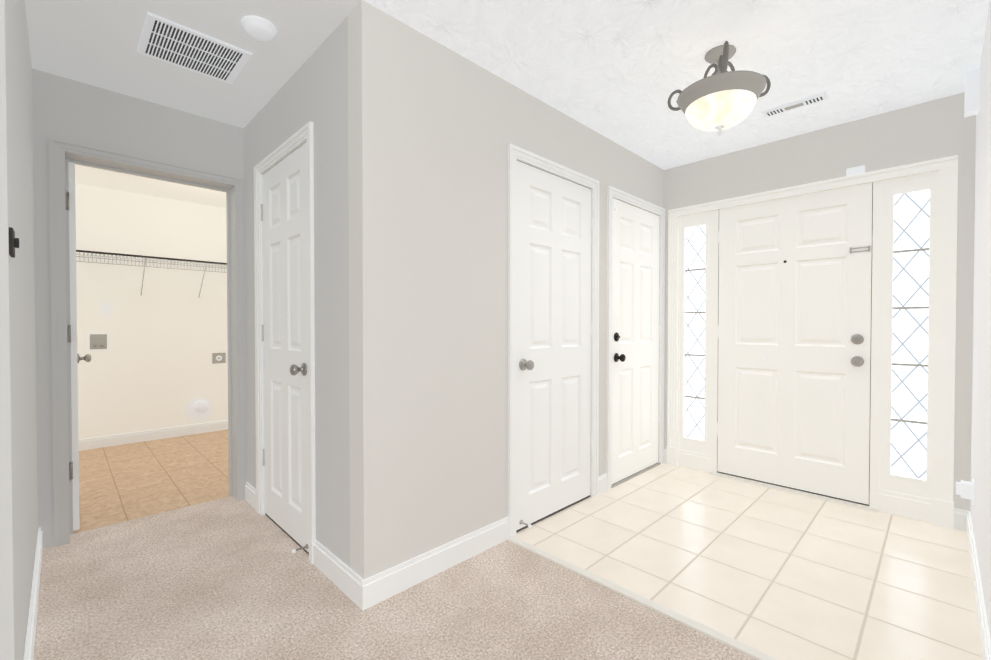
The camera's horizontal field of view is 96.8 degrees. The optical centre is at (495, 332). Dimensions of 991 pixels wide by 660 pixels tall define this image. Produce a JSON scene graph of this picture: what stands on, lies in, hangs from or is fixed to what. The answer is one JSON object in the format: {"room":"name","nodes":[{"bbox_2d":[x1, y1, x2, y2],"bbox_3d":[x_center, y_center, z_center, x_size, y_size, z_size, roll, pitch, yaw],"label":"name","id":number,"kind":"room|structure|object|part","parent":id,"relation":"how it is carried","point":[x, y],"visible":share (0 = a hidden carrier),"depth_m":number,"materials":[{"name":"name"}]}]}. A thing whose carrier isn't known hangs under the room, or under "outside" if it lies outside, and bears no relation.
{"room":"entrance hall","nodes":[
{"label":"entrance hall","id":0,"kind":"room"},
{"bbox_2d":[20,0,38,616],"bbox_3d":[-1.854,-0.102,1.660,0.120,2.440,1.469,-1,1,-45],"label":"wall","id":1,"kind":"structure","parent":0,"point":[26,104],"depth_m":1.80,"materials":[{"name":"grey paint"}]},
{"bbox_2d":[9,227,18,257],"bbox_3d":[-1.244,-0.231,1.137,0.016,0.068,0.070,-1,1,-45],"label":"light switch","id":2,"kind":"object","parent":1,"relation":"attached to","point":[13,242],"visible":1,"depth_m":1.11,"materials":[{"name":"grey plastic"}]},
{"bbox_2d":[24,527,42,659],"bbox_3d":[-1.770,1.061,1.685,0.013,0.115,1.574,-1,1,-45],"label":"baseboard","id":3,"kind":"structure","parent":1,"relation":"attached to","point":[31,628],"depth_m":1.66,"materials":[{"name":"white wood"}]},
{"bbox_2d":[32,68,243,548],"bbox_3d":[-1.497,-0.122,3.130,2.694,2.440,0.120,-1,1,-45],"label":"wall","id":4,"kind":"structure","parent":0,"point":[74,110],"depth_m":2.33,"materials":[{"name":"grey paint"}]},
{"bbox_2d":[66,162,90,530],"bbox_3d":[-2.538,0.074,2.692,0.119,2.030,0.836,-1,1,-45],"label":"laundry door","id":5,"kind":"structure","parent":4,"relation":"in","point":[76,358],"depth_m":2.41,"materials":[{"name":"white paint"},{"name":"satin nickel"}]},
{"bbox_3d":[-2.768,0.176,2.961,0.070,0.066,0.066,-1,1,-45],"label":"knob","id":6,"kind":"part","parent":5,"relation":"part of","materials":[{"name":"grey metal"}]},
{"bbox_2d":[48,136,246,546],"bbox_3d":[-2.012,0.050,2.630,0.906,2.110,0.166,-1,1,-45],"label":"door frame","id":7,"kind":"structure","parent":4,"relation":"attached to","point":[62,153],"depth_m":2.42,"materials":[{"name":"grey wood"}]},
{"bbox_2d":[75,164,225,207],"bbox_3d":[-2.356,-1.403,3.983,2.694,0.100,2.326,-1,1,-45],"label":"ceiling","id":8,"kind":"structure","parent":0,"point":[100,178],"depth_m":4.09,"materials":[{"name":"white paint"}]},
{"bbox_2d":[73,429,228,533],"bbox_3d":[-2.314,1.112,3.974,2.694,0.050,2.206,-1,1,-45],"label":"floor","id":9,"kind":"structure","parent":0,"point":[123,483],"depth_m":3.32,"materials":[{"name":"beige tile"}]},
{"bbox_2d":[75,183,227,439],"bbox_3d":[-3.131,-0.144,4.785,2.694,2.440,0.120,-1,1,-45],"label":"wall","id":10,"kind":"structure","parent":0,"point":[153,368],"depth_m":4.36,"materials":[{"name":"white paint"}]},
{"bbox_2d":[87,333,108,350],"bbox_3d":[-3.710,0.090,4.110,0.150,0.170,0.030,-1,1,-45],"label":"washer outlet box","id":11,"kind":"object","parent":10,"relation":"attached to","point":[98,341],"visible":1,"depth_m":4.12,"materials":[{"name":"white plastic"}]},
{"bbox_2d":[101,302,111,314],"bbox_3d":[-3.669,-0.223,4.146,0.075,0.115,0.030,-1,1,-45],"label":"outlet","id":12,"kind":"object","parent":10,"relation":"attached to","point":[106,308],"visible":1,"depth_m":4.14,"materials":[{"name":"white plastic"}]},
{"bbox_2d":[76,250,226,297],"bbox_3d":[-2.920,-0.537,4.609,2.360,0.346,0.407,-1,1,-45],"label":"wire shelf","id":13,"kind":"object","parent":10,"relation":"attached to","point":[155,258],"visible":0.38,"depth_m":4.12,"materials":[{"name":"grey metal"}]},
{"bbox_2d":[79,420,227,450],"bbox_3d":[-3.063,1.026,4.775,2.394,0.100,0.013,-1,1,-45],"label":"baseboard","id":14,"kind":"structure","parent":10,"relation":"attached to","point":[112,440],"depth_m":4.38,"materials":[{"name":"white wood"}]},
{"bbox_2d":[184,398,212,421],"bbox_3d":[-3.143,0.828,4.672,0.260,0.260,0.042,-1,1,-45],"label":"air vent","id":15,"kind":"object","parent":10,"relation":"in","point":[199,409],"visible":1,"depth_m":4.67,"materials":[{"name":"white plastic"}]},
{"bbox_2d":[212,353,225,363],"bbox_3d":[-3.022,0.283,4.807,0.125,0.115,0.010,-1,1,-45],"label":"outlet","id":16,"kind":"object","parent":10,"relation":"attached to","point":[218,357],"visible":1,"depth_m":4.80,"materials":[{"name":"beige plastic"}]},
{"bbox_2d":[244,16,349,567],"bbox_3d":[-1.090,-0.112,2.415,0.120,2.440,1.469,-1,1,-45],"label":"wall","id":17,"kind":"structure","parent":0,"point":[314,88],"depth_m":2.01,"materials":[{"name":"grey paint"}]},
{"bbox_2d":[245,482,255,509],"bbox_3d":[-1.560,1.045,2.812,0.013,0.115,0.266,-1,1,-45],"label":"baseboard","id":18,"kind":"structure","parent":17,"relation":"attached to","point":[250,492],"depth_m":2.81,"materials":[{"name":"white wood"}]},
{"bbox_2d":[261,142,308,552],"bbox_3d":[-1.169,0.079,2.388,0.110,2.030,0.698,-1,1,-45],"label":"closet door","id":19,"kind":"structure","parent":17,"relation":"in","point":[285,325],"depth_m":2.37,"materials":[{"name":"white wood"}]},
{"bbox_3d":[-0.979,0.185,2.176,0.070,0.066,0.066,-1,1,-45],"label":"knob","id":20,"kind":"part","parent":19,"relation":"part of","materials":[{"name":"grey metal"}]},
{"bbox_2d":[254,121,315,563],"bbox_3d":[-1.128,0.053,2.442,0.138,2.110,0.848,-1,1,-45],"label":"trim","id":21,"kind":"structure","parent":17,"relation":"attached to","point":[295,141],"depth_m":2.33,"materials":[{"name":"white wood"}]},
{"bbox_2d":[265,513,308,554],"bbox_3d":[-1.142,0.084,2.408,0.020,2.049,0.695,-1,1,-45],"label":"trim","id":22,"kind":"structure","parent":17,"relation":"attached to","point":[296,542],"depth_m":2.41,"materials":[{"name":"grey"}]},
{"bbox_2d":[313,539,355,603],"bbox_3d":[-0.709,1.057,1.951,0.013,0.115,0.460,-1,1,-45],"label":"baseboard","id":23,"kind":"structure","parent":17,"relation":"attached to","point":[331,566],"depth_m":1.94,"materials":[{"name":"white wood"}]},
{"bbox_2d":[0,0,663,659],"bbox_3d":[-1.387,-0.093,1.005,7.716,2.440,0.120,-1,1,-45],"label":"wall","id":24,"kind":"structure","parent":0,"point":[435,128],"depth_m":1.95,"materials":[{"name":"grey paint"}]},
{"bbox_2d":[356,517,508,610],"bbox_3d":[-0.233,1.056,2.066,0.853,0.115,0.013,-1,1,-45],"label":"baseboard","id":25,"kind":"structure","parent":24,"relation":"attached to","point":[362,594],"depth_m":1.98,"materials":[{"name":"white wood"}]},
{"bbox_2d":[516,160,589,532],"bbox_3d":[0.362,0.080,2.673,0.743,2.049,0.020,-1,1,-45],"label":"trim","id":26,"kind":"structure","parent":24,"relation":"attached to","point":[541,519],"depth_m":2.65,"materials":[{"name":"grey wood"}]},
{"bbox_2d":[516,161,592,529],"bbox_3d":[0.389,0.075,2.653,0.746,2.030,0.110,-1,1,-45],"label":"closet door","id":27,"kind":"structure","parent":24,"relation":"in","point":[553,384],"depth_m":2.63,"materials":[{"name":"white wood"}]},
{"bbox_3d":[0.177,0.181,2.424,0.066,0.066,0.070,-1,1,-45],"label":"knob","id":28,"kind":"part","parent":27,"relation":"part of","materials":[{"name":"grey metal"}]},
{"bbox_2d":[508,143,664,536],"bbox_3d":[0.694,0.044,3.049,1.867,2.110,0.138,-1,1,-45],"label":"trim","id":29,"kind":"structure","parent":24,"relation":"attached to","point":[515,153],"depth_m":2.93,"materials":[{"name":"white wood"}]},
{"bbox_2d":[611,463,660,487],"bbox_3d":[1.065,1.089,3.393,0.776,0.011,0.072,-1,1,-45],"label":"garage door sill","id":30,"kind":"structure","parent":24,"relation":"attached to","point":[634,475],"depth_m":3.35,"materials":[{"name":"beige plastic"}]},
{"bbox_2d":[612,198,660,483],"bbox_3d":[1.096,0.065,3.355,0.756,2.030,0.105,-1,1,-45],"label":"door","id":31,"kind":"structure","parent":24,"relation":"in","point":[636,245],"depth_m":3.34,"materials":[{"name":"white wood"}]},
{"bbox_3d":[0.888,0.182,3.126,0.066,0.066,0.070,-1,1,-45],"label":"knob","id":32,"kind":"part","parent":31,"relation":"part of","materials":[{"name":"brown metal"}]},
{"bbox_2d":[33,496,755,659],"bbox_3d":[0.163,1.173,-0.547,7.716,0.050,7.709,-1,1,-45],"label":"floor carpet","id":33,"kind":"object","parent":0,"point":[229,578],"visible":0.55,"depth_m":1.78,"materials":[{"name":"beige carpet"}]},
{"bbox_2d":[507,536,777,659],"bbox_3d":[0.682,1.113,1.747,0.040,0.009,1.755,-1,1,-45],"label":"transition strip","id":34,"kind":"object","parent":33,"relation":"on","point":[754,653],"visible":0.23,"depth_m":1.78,"materials":[{"name":"beige"}]},
{"bbox_2d":[265,497,589,555],"bbox_3d":[-0.167,1.121,3.344,2.716,0.049,1.709,-1,1,-45],"label":"floor","id":35,"kind":"structure","parent":0,"point":[308,555],"depth_m":2.52,"materials":[{"name":"beige carpet"}]},
{"bbox_2d":[24,0,989,169],"bbox_3d":[0.258,-1.338,-0.656,7.986,0.104,7.709,-1,1,-45],"label":"ceiling","id":36,"kind":"structure","parent":0,"point":[619,72],"depth_m":2.07,"materials":[{"name":"white paint"}]},
{"bbox_2d":[136,11,252,83],"bbox_3d":[-1.421,-1.319,2.078,0.395,0.010,0.366,-1,1,-45],"label":"ceiling vent","id":37,"kind":"object","parent":36,"relation":"in","point":[173,43],"visible":1,"depth_m":2.05,"materials":[{"name":"white metal"}]},
{"bbox_2d":[241,15,276,40],"bbox_3d":[-1.020,-1.302,1.898,0.136,0.038,0.136,-1,1,-45],"label":"smoke detector","id":38,"kind":"object","parent":36,"relation":"attached to","point":[258,28],"visible":1,"depth_m":1.87,"materials":[{"name":"white plastic"}]},
{"bbox_2d":[667,41,770,135],"bbox_3d":[1.032,-1.131,2.114,0.463,0.394,0.455,-1,1,-45],"label":"ceiling light fixture","id":39,"kind":"object","parent":36,"relation":"hanging from","point":[720,99],"visible":1,"depth_m":2.01,"materials":[{"name":"white glass"}]},
{"bbox_3d":[0.984,-1.216,2.202,0.041,0.156,0.259,-1,1,-45],"label":"arm","id":40,"kind":"part","parent":39,"relation":"part of"},
{"bbox_3d":[1.069,-1.030,2.097,0.304,0.100,0.304,-1,1,-45],"label":"lamp shade","id":41,"kind":"part","parent":39,"relation":"part of","materials":[{"name":"white glass"}]},
{"bbox_3d":[1.019,-1.213,1.967,0.240,0.156,0.115,-1,1,-45],"label":"arm","id":42,"kind":"part","parent":39,"relation":"part of"},
{"bbox_3d":[1.205,-1.215,2.115,0.213,0.156,0.160,-1,1,-45],"label":"arm","id":43,"kind":"part","parent":39,"relation":"part of"},
{"bbox_2d":[761,92,828,117],"bbox_3d":[1.753,-1.329,2.582,0.093,0.011,0.319,-1,1,-45],"label":"ceiling vent","id":44,"kind":"object","parent":36,"relation":"in","point":[823,96],"visible":1,"depth_m":2.56,"materials":[{"name":"white metal"}]},
{"bbox_2d":[514,463,982,659],"bbox_3d":[1.403,1.133,2.459,2.026,0.050,1.755,-1,1,-45],"label":"floor","id":45,"kind":"structure","parent":0,"point":[779,574],"depth_m":2.11,"materials":[{"name":"beige tile"}]},
{"bbox_2d":[664,92,975,510],"bbox_3d":[2.070,-0.121,3.102,0.150,2.440,1.995,-1,1,-45],"label":"wall","id":46,"kind":"structure","parent":0,"point":[943,127],"depth_m":2.69,"materials":[{"name":"grey paint"}]},
{"bbox_2d":[685,225,705,439],"bbox_3d":[1.599,0.006,3.513,0.006,1.694,0.162,-1,1,-45],"label":"sidelight window","id":47,"kind":"structure","parent":46,"relation":"in","point":[695,328],"depth_m":3.51,"materials":[{"name":"clear glass"}]},
{"bbox_2d":[709,471,878,512],"bbox_3d":[2.050,1.089,3.096,0.150,0.020,0.991,-1,1,-45],"label":"sill","id":48,"kind":"structure","parent":46,"relation":"attached to","point":[847,503],"depth_m":2.99,"materials":[{"name":"beige wood"}]},
{"bbox_2d":[716,182,872,504],"bbox_3d":[2.010,0.070,3.049,0.114,2.011,0.900,-1,1,-45],"label":"entry door","id":49,"kind":"structure","parent":46,"relation":"in","point":[794,335],"depth_m":3.01,"materials":[{"name":"white wood"}]},
{"bbox_3d":[2.266,0.185,2.759,0.070,0.066,0.066,-1,1,-45],"label":"knob","id":50,"kind":"part","parent":49,"relation":"part of","materials":[{"name":"grey metal"}]},
{"bbox_2d":[684,248,928,424],"bbox_3d":[2.030,0.018,3.066,0.008,1.032,1.405,-1,1,-45],"label":"bars","id":51,"kind":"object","parent":46,"relation":"in","point":[904,364],"depth_m":2.64,"materials":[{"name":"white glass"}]},
{"bbox_2d":[667,155,957,529],"bbox_3d":[2.038,0.053,3.082,0.127,2.092,1.644,-1,1,-45],"label":"trim","id":52,"kind":"structure","parent":46,"relation":"attached to","point":[929,499],"depth_m":2.69,"materials":[{"name":"white wood"}]},
{"bbox_2d":[846,165,864,175],"bbox_3d":[2.267,-1.014,2.767,0.022,0.045,0.090,-1,1,-45],"label":"door chime","id":53,"kind":"object","parent":46,"relation":"attached to","point":[855,170],"visible":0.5,"depth_m":2.76,"materials":[{"name":"white plastic"}]},
{"bbox_2d":[891,190,929,479],"bbox_3d":[2.475,0.018,2.626,0.006,1.694,0.155,-1,1,-45],"label":"sidelight window","id":54,"kind":"structure","parent":46,"relation":"in","point":[910,326],"depth_m":2.62,"materials":[{"name":"clear glass"}]},
{"bbox_2d":[970,0,990,638],"bbox_3d":[1.489,-0.096,1.210,3.336,2.440,0.120,-1,1,-45],"label":"wall","id":55,"kind":"structure","parent":0,"point":[980,510],"depth_m":1.85,"materials":[{"name":"white paint"}]},
{"bbox_2d":[956,479,973,505],"bbox_3d":[2.380,0.806,2.231,0.070,0.120,0.062,-1,1,-45],"label":"outlet","id":56,"kind":"object","parent":55,"relation":"attached to","point":[965,489],"depth_m":2.21,"materials":[{"name":"white plastic"}]},
{"bbox_2d":[964,68,979,116],"bbox_3d":[2.406,-1.207,2.220,0.070,0.205,0.050,-1,1,-45],"label":"door chime","id":57,"kind":"object","parent":55,"relation":"attached to","point":[972,95],"visible":1,"depth_m":2.20,"materials":[{"name":"white plastic"}]},
{"bbox_2d":[956,508,990,659],"bbox_3d":[1.436,1.066,1.279,3.336,0.115,0.030,-1,1,-45],"label":"baseboard","id":58,"kind":"structure","parent":55,"relation":"attached to","point":[963,517],"depth_m":1.81,"materials":[{"name":"white wood"}]}
]}

